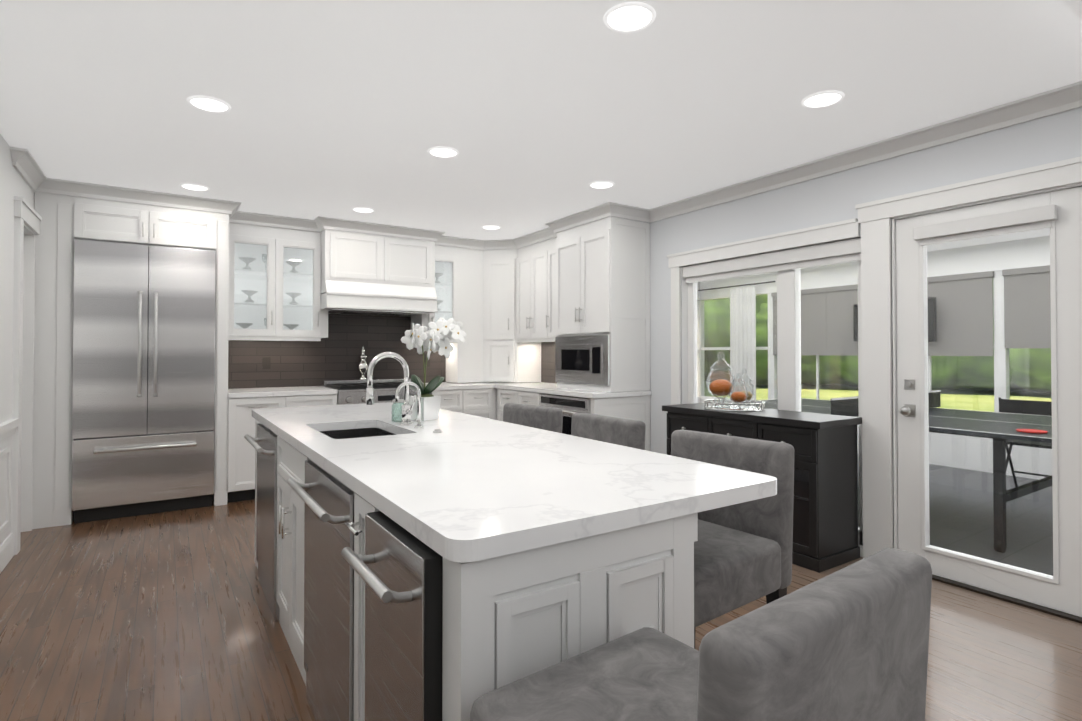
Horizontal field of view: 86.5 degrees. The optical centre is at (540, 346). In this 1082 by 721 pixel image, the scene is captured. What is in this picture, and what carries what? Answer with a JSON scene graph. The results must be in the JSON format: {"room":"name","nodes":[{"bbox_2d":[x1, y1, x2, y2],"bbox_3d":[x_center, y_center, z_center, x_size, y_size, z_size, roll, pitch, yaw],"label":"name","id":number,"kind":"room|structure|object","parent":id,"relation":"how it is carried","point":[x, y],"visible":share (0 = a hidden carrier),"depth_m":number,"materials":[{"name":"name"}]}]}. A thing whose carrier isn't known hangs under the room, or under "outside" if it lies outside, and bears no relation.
{"room":"kitchen","nodes":[
{"label":"kitchen","id":0,"kind":"room"},
{"bbox_2d":[0,134,34,544],"bbox_3d":[-1.545,0.012,0.785,0.140,2.500,9.150,0,-1,-33],"label":"wall","id":1,"kind":"structure","parent":0,"point":[13,182],"depth_m":3.36,"materials":[{"name":"white paint"}]},
{"bbox_2d":[234,230,410,388],"bbox_3d":[-3.137,0.064,5.298,6.930,2.500,0.150,0,-1,-33],"label":"wall","id":2,"kind":"structure","parent":0,"point":[334,313],"depth_m":5.86,"materials":[{"name":"white paint"}]},
{"bbox_2d":[321,229,437,337],"bbox_3d":[-1.671,-0.582,5.822,1.089,1.004,0.584,0,-1,-33],"label":"range hood","id":3,"kind":"object","parent":2,"relation":"attached to","point":[365,274],"visible":0.92,"depth_m":5.59,"materials":[{"name":"white wood"}]},
{"bbox_2d":[228,314,556,388],"bbox_3d":[-1.216,0.030,5.536,3.142,0.731,1.542,0,-1,-33],"label":"tile backsplash","id":4,"kind":"structure","parent":2,"relation":"attached to","point":[336,354],"depth_m":5.89,"materials":[{"name":"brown tile"}]},
{"bbox_2d":[492,253,515,340],"bbox_3d":[-0.457,-0.524,6.391,0.247,0.897,0.246,0,-1,-33],"label":"upper cabinet","id":5,"kind":"object","parent":0,"relation":"attached to","point":[504,307],"depth_m":6.38,"materials":[{"name":"white wood"}]},
{"bbox_2d":[492,341,515,380],"bbox_3d":[-0.457,0.164,6.383,0.247,0.452,0.246,0,-1,-33],"label":"upper cabinet","id":6,"kind":"object","parent":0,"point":[503,352],"depth_m":6.37,"materials":[{"name":"white wood"}]},
{"bbox_2d":[0,454,1081,720],"bbox_3d":[0.895,1.323,2.603,10.750,0.080,9.950,0,-1,-33],"label":"floor","id":7,"kind":"structure","parent":0,"point":[165,616],"depth_m":2.61,"materials":[{"name":"brown wood"}]},
{"bbox_2d":[71,239,215,523],"bbox_3d":[-3.197,0.263,4.683,0.902,2.088,0.751,0,-1,-33],"label":"fridge","id":8,"kind":"object","parent":7,"relation":"on","point":[143,409],"visible":1,"depth_m":4.41,"materials":[{"name":"silver metal"}]},
{"bbox_2d":[68,181,231,524],"bbox_3d":[-3.193,0.058,4.758,0.991,2.500,0.686,0,-1,-33],"label":"tall cabinet","id":9,"kind":"object","parent":7,"relation":"on","point":[107,213],"depth_m":4.54,"materials":[{"name":"white"}]},
{"bbox_2d":[228,201,287,502],"bbox_3d":[-2.619,0.062,5.133,0.522,2.500,0.686,0,-1,-33],"label":"tall cabinet","id":10,"kind":"object","parent":7,"relation":"on","point":[267,277],"depth_m":5.17,"materials":[{"name":"white wood"}]},
{"bbox_2d":[288,216,339,406],"bbox_3d":[-2.219,0.065,5.394,0.433,2.500,0.686,0,-1,-33],"label":"tall cabinet","id":11,"kind":"object","parent":7,"relation":"on","point":[304,235],"depth_m":5.43,"materials":[{"name":"white wood"}]},
{"bbox_2d":[322,379,431,404],"bbox_3d":[-1.626,0.831,5.709,0.896,0.975,0.734,0,-1,-33],"label":"range","id":12,"kind":"object","parent":7,"relation":"on","point":[351,391],"visible":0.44,"depth_m":5.46,"materials":[{"name":"silver metal"}]},
{"bbox_2d":[357,347,367,379],"bbox_3d":[-1.842,0.166,5.947,0.110,0.360,0.110,0,-1,-33],"label":"decorative urn","id":13,"kind":"object","parent":12,"relation":"on","point":[362,366],"visible":0.98,"depth_m":5.92,"materials":[{"name":"silver metal"}]},
{"bbox_2d":[340,219,435,385],"bbox_3d":[-1.655,0.070,5.763,0.915,2.500,0.686,0,-1,-33],"label":"tall cabinet","id":14,"kind":"object","parent":7,"relation":"on","point":[345,225],"depth_m":5.66,"materials":[{"name":"white wood"}]},
{"bbox_2d":[432,385,463,412],"bbox_3d":[-1.129,0.864,6.092,0.340,0.920,0.694,0,-1,-33],"label":"base cabinet","id":15,"kind":"object","parent":7,"relation":"on","point":[452,396],"depth_m":5.84,"materials":[{"name":"white wood"}]},
{"bbox_2d":[436,231,463,384],"bbox_3d":[-1.130,0.074,6.105,0.338,2.500,0.686,0,-1,-33],"label":"tall cabinet","id":16,"kind":"object","parent":7,"relation":"on","point":[449,249],"depth_m":6.28,"materials":[{"name":"white wood"}]},
{"bbox_2d":[252,414,697,720],"bbox_3d":[-0.675,0.841,2.372,0.678,0.880,2.844,0,-1,-33],"label":"kitchen island","id":17,"kind":"object","parent":7,"relation":"on","point":[551,548],"depth_m":1.20,"materials":[{"name":"wood"}]},
{"bbox_2d":[244,423,279,621],"bbox_3d":[-1.184,0.855,3.060,0.657,0.858,0.612,0,-1,-33],"label":"dishwasher","id":18,"kind":"object","parent":17,"relation":"in","point":[265,446],"visible":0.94,"depth_m":2.84,"materials":[{"name":"silver metal"}]},
{"bbox_2d":[287,460,354,720],"bbox_3d":[-0.473,0.843,1.972,0.657,0.858,0.612,0,-1,-33],"label":"dishwasher","id":19,"kind":"object","parent":17,"relation":"in","point":[326,497],"visible":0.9,"depth_m":1.77,"materials":[{"name":"silver metal"}]},
{"bbox_2d":[341,511,442,720],"bbox_3d":[-0.101,0.836,1.387,0.673,0.858,0.377,0,-1,-33],"label":"under-counter appliance","id":20,"kind":"object","parent":17,"relation":"in","point":[397,568],"visible":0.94,"depth_m":1.18,"materials":[{"name":"silver metal"}]},
{"bbox_2d":[252,402,776,569],"bbox_3d":[-0.540,0.382,2.471,0.950,0.040,2.880,0,-1,-33],"label":"island countertop","id":21,"kind":"structure","parent":17,"relation":"on","point":[479,489],"depth_m":1.52,"materials":[{"name":"white stone"}]},
{"bbox_2d":[366,352,423,428],"bbox_3d":[-0.651,0.193,2.573,0.217,0.338,0.210,0,-1,-33],"label":"faucet","id":22,"kind":"object","parent":21,"relation":"on","point":[407,411],"visible":1,"depth_m":2.59,"materials":[{"name":"silver metal"}]},
{"bbox_2d":[392,399,403,421],"bbox_3d":[-0.685,0.310,2.794,0.080,0.108,0.080,0,-1,-33],"label":"jar","id":23,"kind":"object","parent":21,"relation":"on","point":[394,406],"visible":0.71,"depth_m":2.80,"materials":[{"name":"clear glass"}]},
{"bbox_2d":[401,317,465,420],"bbox_3d":[-0.548,0.109,2.865,0.318,0.512,0.231,0,-1,-33],"label":"orchid","id":24,"kind":"object","parent":21,"relation":"on","point":[439,334],"visible":1,"depth_m":2.86,"materials":[{"name":"white plant"}]},
{"bbox_2d":[433,429,441,432],"bbox_3d":[-0.434,0.353,2.409,0.038,0.013,0.038,0,-1,-33],"label":"switch","id":25,"kind":"object","parent":21,"relation":"on","point":[437,431],"visible":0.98,"depth_m":2.40,"materials":[{"name":"white plastic"}]},
{"bbox_2d":[464,238,495,384],"bbox_3d":[-0.848,0.076,6.290,0.337,2.500,0.686,0,-1,-33],"label":"tall cabinet","id":26,"kind":"object","parent":7,"relation":"on","point":[479,255],"depth_m":6.40,"materials":[{"name":"white wood"}]},
{"bbox_2d":[464,381,495,419],"bbox_3d":[-0.846,0.866,6.277,0.337,0.920,0.694,0,-1,-33],"label":"base cabinet","id":27,"kind":"object","parent":7,"relation":"on","point":[479,400],"depth_m":6.02,"materials":[{"name":"white wood"}]},
{"bbox_2d":[495,385,514,420],"bbox_3d":[-0.087,0.883,6.084,0.646,0.882,0.455,0,-1,-33],"label":"base cabinet","id":28,"kind":"object","parent":7,"relation":"on","point":[504,396],"depth_m":5.99,"materials":[{"name":"white wood"}]},
{"bbox_2d":[496,381,544,419],"bbox_3d":[-0.419,0.869,6.556,0.683,0.920,0.694,0,-1,-33],"label":"base cabinet","id":29,"kind":"object","parent":7,"relation":"on","point":[497,382],"depth_m":6.37,"materials":[{"name":"white wood"}]},
{"bbox_2d":[515,389,534,404],"bbox_3d":[0.144,0.878,5.730,0.646,0.882,0.392,0,-1,-33],"label":"base cabinet","id":30,"kind":"object","parent":7,"relation":"on","point":[522,396],"depth_m":5.60,"materials":[{"name":"white wood"}]},
{"bbox_2d":[503,403,562,432],"bbox_3d":[-0.226,0.799,2.884,0.534,0.975,0.446,1,-1,-39],"label":"chair","id":31,"kind":"object","parent":7,"relation":"on","point":[544,418],"visible":0.17,"depth_m":2.96,"materials":[{"name":"grey fabric"}]},
{"bbox_2d":[535,389,649,450],"bbox_3d":[0.473,0.873,5.227,0.646,0.882,0.809,0,-1,-33],"label":"base cabinet","id":32,"kind":"object","parent":7,"relation":"on","point":[634,408],"depth_m":4.93,"materials":[{"name":"white wood"}]},
{"bbox_2d":[539,394,589,434],"bbox_3d":[0.420,0.878,5.224,0.685,0.870,0.742,0,-1,-33],"label":"oven","id":33,"kind":"object","parent":32,"relation":"in","point":[569,406],"visible":0.12,"depth_m":5.01,"materials":[{"name":"silver metal"}]},
{"bbox_2d":[499,383,650,396],"bbox_3d":[0.242,0.418,5.578,0.653,0.040,1.669,0,-1,-33],"label":"countertop","id":34,"kind":"structure","parent":32,"relation":"on","point":[543,387],"depth_m":5.09,"materials":[{"name":"white stone"}]},
{"bbox_2d":[551,217,649,392],"bbox_3d":[0.549,-0.348,5.288,0.466,1.484,0.805,0,-1,-33],"label":"tall cabinet","id":35,"kind":"object","parent":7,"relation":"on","point":[591,279],"depth_m":5.01,"materials":[{"name":"white wood"}]},
{"bbox_2d":[555,335,609,385],"bbox_3d":[0.531,0.124,5.275,0.453,0.430,0.783,0,-1,-33],"label":"microwave","id":36,"kind":"object","parent":35,"relation":"in","point":[582,359],"visible":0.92,"depth_m":5.10,"materials":[{"name":"silver metal"}]},
{"bbox_2d":[571,412,645,449],"bbox_3d":[0.095,0.793,2.385,0.534,0.975,0.446,0,-1,-33],"label":"chair","id":37,"kind":"object","parent":7,"relation":"on","point":[620,431],"visible":0.23,"depth_m":2.44,"materials":[{"name":"grey fabric"}]},
{"bbox_2d":[470,548,931,720],"bbox_3d":[0.211,0.775,0.864,0.446,0.975,0.534,0,-1,-37],"label":"chair","id":38,"kind":"object","parent":7,"relation":"on","point":[850,642],"visible":1,"depth_m":0.70,"materials":[{"name":"grey fabric"}]},
{"bbox_2d":[671,429,793,648],"bbox_3d":[0.443,0.786,1.779,0.534,0.975,0.446,0,-1,-37],"label":"chair","id":39,"kind":"object","parent":7,"relation":"on","point":[743,554],"visible":0.35,"depth_m":1.73,"materials":[{"name":"grey fabric"}]},
{"bbox_2d":[662,403,861,572],"bbox_3d":[1.421,0.868,3.889,0.478,0.860,1.240,0,-1,-33],"label":"sideboard","id":40,"kind":"object","parent":7,"relation":"on","point":[825,518],"visible":0.62,"depth_m":3.41,"materials":[{"name":"black paint"}]},
{"bbox_2d":[704,399,764,411],"bbox_3d":[1.358,0.412,4.044,0.410,0.054,0.410,0,-1,-33],"label":"tray","id":41,"kind":"object","parent":40,"relation":"on","point":[761,407],"visible":0.88,"depth_m":3.92,"materials":[{"name":"silver metal"}]},
{"bbox_2d":[706,352,754,409],"bbox_3d":[1.355,0.234,4.060,0.304,0.396,0.325,0,-1,-33],"label":"jars","id":42,"kind":"object","parent":41,"relation":"on","point":[726,388],"visible":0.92,"depth_m":4.04,"materials":[{"name":"clear glass"}]},
{"bbox_2d":[713,390,1051,552],"bbox_3d":[2.891,0.858,4.742,1.765,0.930,2.740,0,-1,-33],"label":"table","id":43,"kind":"object","parent":7,"relation":"on","point":[1022,426],"depth_m":3.90,"materials":[{"name":"dark grey painted wood"},{"name":"black metal"}]},
{"bbox_2d":[998,397,1051,486],"bbox_3d":[4.379,0.898,5.092,0.458,0.879,0.422,0,-1,-33],"label":"folding chair","id":44,"kind":"object","parent":7,"relation":"on","point":[1027,406],"depth_m":5.04,"materials":[{"name":"black"}]},
{"bbox_2d":[0,0,1081,247],"bbox_3d":[-0.581,-1.271,1.400,6.930,0.080,9.500,0,-1,-33],"label":"ceiling","id":45,"kind":"structure","parent":0,"point":[538,114],"depth_m":2.74,"materials":[{"name":"white paint"}]},
{"bbox_2d":[180,183,209,190],"bbox_3d":[-2.602,-1.193,4.319,0.194,0.008,0.194,0,-1,-33],"label":"recessed light","id":46,"kind":"object","parent":45,"relation":"in","point":[194,187],"visible":1,"depth_m":4.31,"materials":[{"name":"white"}]},
{"bbox_2d":[187,95,230,112],"bbox_3d":[-1.661,-1.210,2.879,0.194,0.008,0.194,0,-1,-33],"label":"recessed light","id":47,"kind":"object","parent":45,"relation":"in","point":[209,104],"visible":1,"depth_m":2.87,"materials":[{"name":"white"}]},
{"bbox_2d":[352,207,374,212],"bbox_3d":[-1.547,-1.185,5.008,0.194,0.008,0.194,0,-1,-33],"label":"recessed light","id":48,"kind":"object","parent":45,"relation":"in","point":[363,209],"visible":0.96,"depth_m":4.98,"materials":[{"name":"white"}]},
{"bbox_2d":[428,146,458,157],"bbox_3d":[-0.606,-1.202,3.568,0.194,0.008,0.194,0,-1,-33],"label":"recessed light","id":49,"kind":"object","parent":45,"relation":"in","point":[443,152],"visible":1,"depth_m":3.56,"materials":[{"name":"white"}]},
{"bbox_2d":[482,225,500,229],"bbox_3d":[-0.492,-1.178,5.697,0.194,0.008,0.194,0,-1,-33],"label":"recessed light","id":50,"kind":"object","parent":45,"relation":"in","point":[491,227],"visible":1,"depth_m":5.69,"materials":[{"name":"white"}]},
{"bbox_2d":[589,181,614,188],"bbox_3d":[0.449,-1.194,4.257,0.194,0.008,0.194,0,-1,-33],"label":"recessed light","id":51,"kind":"object","parent":45,"relation":"in","point":[601,184],"visible":1,"depth_m":4.24,"materials":[{"name":"white"}]},
{"bbox_2d":[603,2,655,32],"bbox_3d":[0.329,-1.218,2.137,0.194,0.008,0.194,0,-1,-33],"label":"recessed light","id":52,"kind":"object","parent":45,"relation":"in","point":[626,17],"visible":1,"depth_m":2.13,"materials":[{"name":"white"}]},
{"bbox_2d":[801,90,844,107],"bbox_3d":[1.384,-1.211,2.826,0.194,0.008,0.194,0,-1,-33],"label":"recessed light","id":53,"kind":"object","parent":45,"relation":"in","point":[821,99],"visible":1,"depth_m":2.81,"materials":[{"name":"white"}]},
{"bbox_2d":[1061,0,1081,19],"bbox_3d":[0.957,-1.109,1.100,4.380,0.250,0.320,0,-1,-33],"label":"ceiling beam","id":54,"kind":"structure","parent":45,"relation":"attached to","point":[1075,6],"depth_m":1.65,"materials":[{"name":"white paint"}]},
{"bbox_2d":[697,282,700,402],"bbox_3d":[1.039,0.150,8.468,3.630,2.440,0.150,0,-1,-33],"label":"wall","id":55,"kind":"structure","parent":0,"point":[698,283],"depth_m":9.46,"materials":[{"name":"white paint"}]},
{"bbox_2d":[628,107,1081,556],"bbox_3d":[2.203,0.041,3.322,0.150,2.500,9.300,0,-1,-33],"label":"wall","id":56,"kind":"structure","parent":0,"point":[832,198],"depth_m":3.73,"materials":[{"name":"white paint"}]},
{"bbox_2d":[516,241,546,340],"bbox_3d":[0.038,-0.577,6.183,0.345,1.004,0.622,0,-1,-33],"label":"upper cabinet","id":57,"kind":"object","parent":56,"relation":"attached to","point":[531,262],"depth_m":6.07,"materials":[{"name":"white wood"}]},
{"bbox_2d":[0,81,1081,572],"bbox_3d":[0.535,0.023,1.743,4.670,2.500,8.480,0,-1,-33],"label":"trim","id":58,"kind":"structure","parent":56,"relation":"attached to","point":[876,219],"depth_m":3.48,"materials":[{"name":"white"}]},
{"bbox_2d":[547,239,550,340],"bbox_3d":[0.293,-0.582,5.792,0.345,1.004,0.312,0,-1,-33],"label":"upper cabinet","id":59,"kind":"object","parent":56,"relation":"attached to","point":[548,241],"depth_m":5.80,"materials":[{"name":"white wood"}]},
{"bbox_2d":[683,238,862,544],"bbox_3d":[1.627,0.291,4.186,0.126,1.924,1.474,0,-1,-33],"label":"window","id":60,"kind":"structure","parent":56,"relation":"in","point":[787,265],"depth_m":4.02,"materials":[{"name":"white"}]},
{"bbox_2d":[896,186,1081,616],"bbox_3d":[2.318,0.264,3.015,0.121,2.028,0.860,0,-1,-33],"label":"patio door","id":61,"kind":"structure","parent":56,"relation":"in","point":[1058,213],"depth_m":2.95,"materials":[{"name":"white"}]},
{"bbox_2d":[932,574,1081,623],"bbox_3d":[2.361,1.282,3.038,0.180,0.012,0.875,0,-1,-33],"label":"door sill","id":62,"kind":"structure","parent":56,"relation":"attached to","point":[1060,614],"depth_m":2.89,"materials":[{"name":"brown metal"}]},
{"bbox_2d":[701,228,1049,281],"bbox_3d":[3.359,-1.147,5.196,3.820,0.080,8.350,0,-1,-33],"label":"ceiling","id":63,"kind":"structure","parent":0,"point":[1023,235],"depth_m":5.97,"materials":[{"name":"white"}]},
{"bbox_2d":[701,236,1051,479],"bbox_3d":[4.869,0.123,6.079,0.150,2.440,8.340,0,-1,-33],"label":"wall","id":64,"kind":"structure","parent":0,"point":[1000,348],"depth_m":6.33,"materials":[{"name":"white"}]},
{"bbox_2d":[698,281,773,290],"bbox_3d":[2.952,-0.916,8.780,0.020,0.020,1.400,0,-1,-33],"label":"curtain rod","id":65,"kind":"object","parent":64,"relation":"hanging from","point":[769,281],"depth_m":8.73,"materials":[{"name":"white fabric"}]},
{"bbox_2d":[730,286,755,401],"bbox_3d":[3.034,0.222,8.641,0.049,2.220,0.460,0,-1,-33],"label":"curtain","id":66,"kind":"object","parent":64,"relation":"hanging from","point":[739,333],"depth_m":8.62,"materials":[{"name":"white fabric"}]},
{"bbox_2d":[801,284,857,355],"bbox_3d":[3.806,-0.330,7.592,0.040,0.900,0.769,0,-1,-33],"label":"blind","id":67,"kind":"object","parent":64,"relation":"attached to","point":[847,326],"depth_m":7.60,"materials":[{"name":"grey fabric"}]},
{"bbox_2d":[853,297,936,341],"bbox_3d":[4.200,-0.298,6.847,0.094,0.500,0.910,0,-1,-33],"label":"tv","id":68,"kind":"object","parent":64,"relation":"attached to","point":[931,321],"depth_m":6.48,"materials":[{"name":"black"}]},
{"bbox_2d":[927,271,993,355],"bbox_3d":[4.624,-0.346,6.340,0.040,0.897,0.629,0,-1,-33],"label":"blind","id":69,"kind":"object","parent":64,"relation":"attached to","point":[937,282],"depth_m":6.31,"materials":[{"name":"grey fabric"}]},
{"bbox_2d":[1002,265,1050,347],"bbox_3d":[4.944,-0.393,5.851,0.040,0.813,0.387,0,-1,-33],"label":"blind","id":70,"kind":"object","parent":64,"relation":"attached to","point":[1016,331],"depth_m":5.84,"materials":[{"name":"grey fabric"}]},
{"label":"outside","id":71,"kind":"structure","parent":0,"visible":0},
{"bbox_2d":[704,382,1051,411],"bbox_3d":[40.800,2.018,26.543,82.240,0.080,140.000,0,-1,-33],"label":"lawn","id":72,"kind":"structure","parent":71,"point":[955,403],"depth_m":22.58,"materials":[{"name":"green plant"}]},
{"bbox_2d":[704,295,1050,392],"bbox_3d":[16.476,-6.987,15.725,46.422,17.660,77.966,0,-1,-33],"label":"trees","id":73,"kind":"object","parent":72,"relation":"on","point":[853,380],"depth_m":24.94,"materials":[{"name":"green plant"}]}
]}

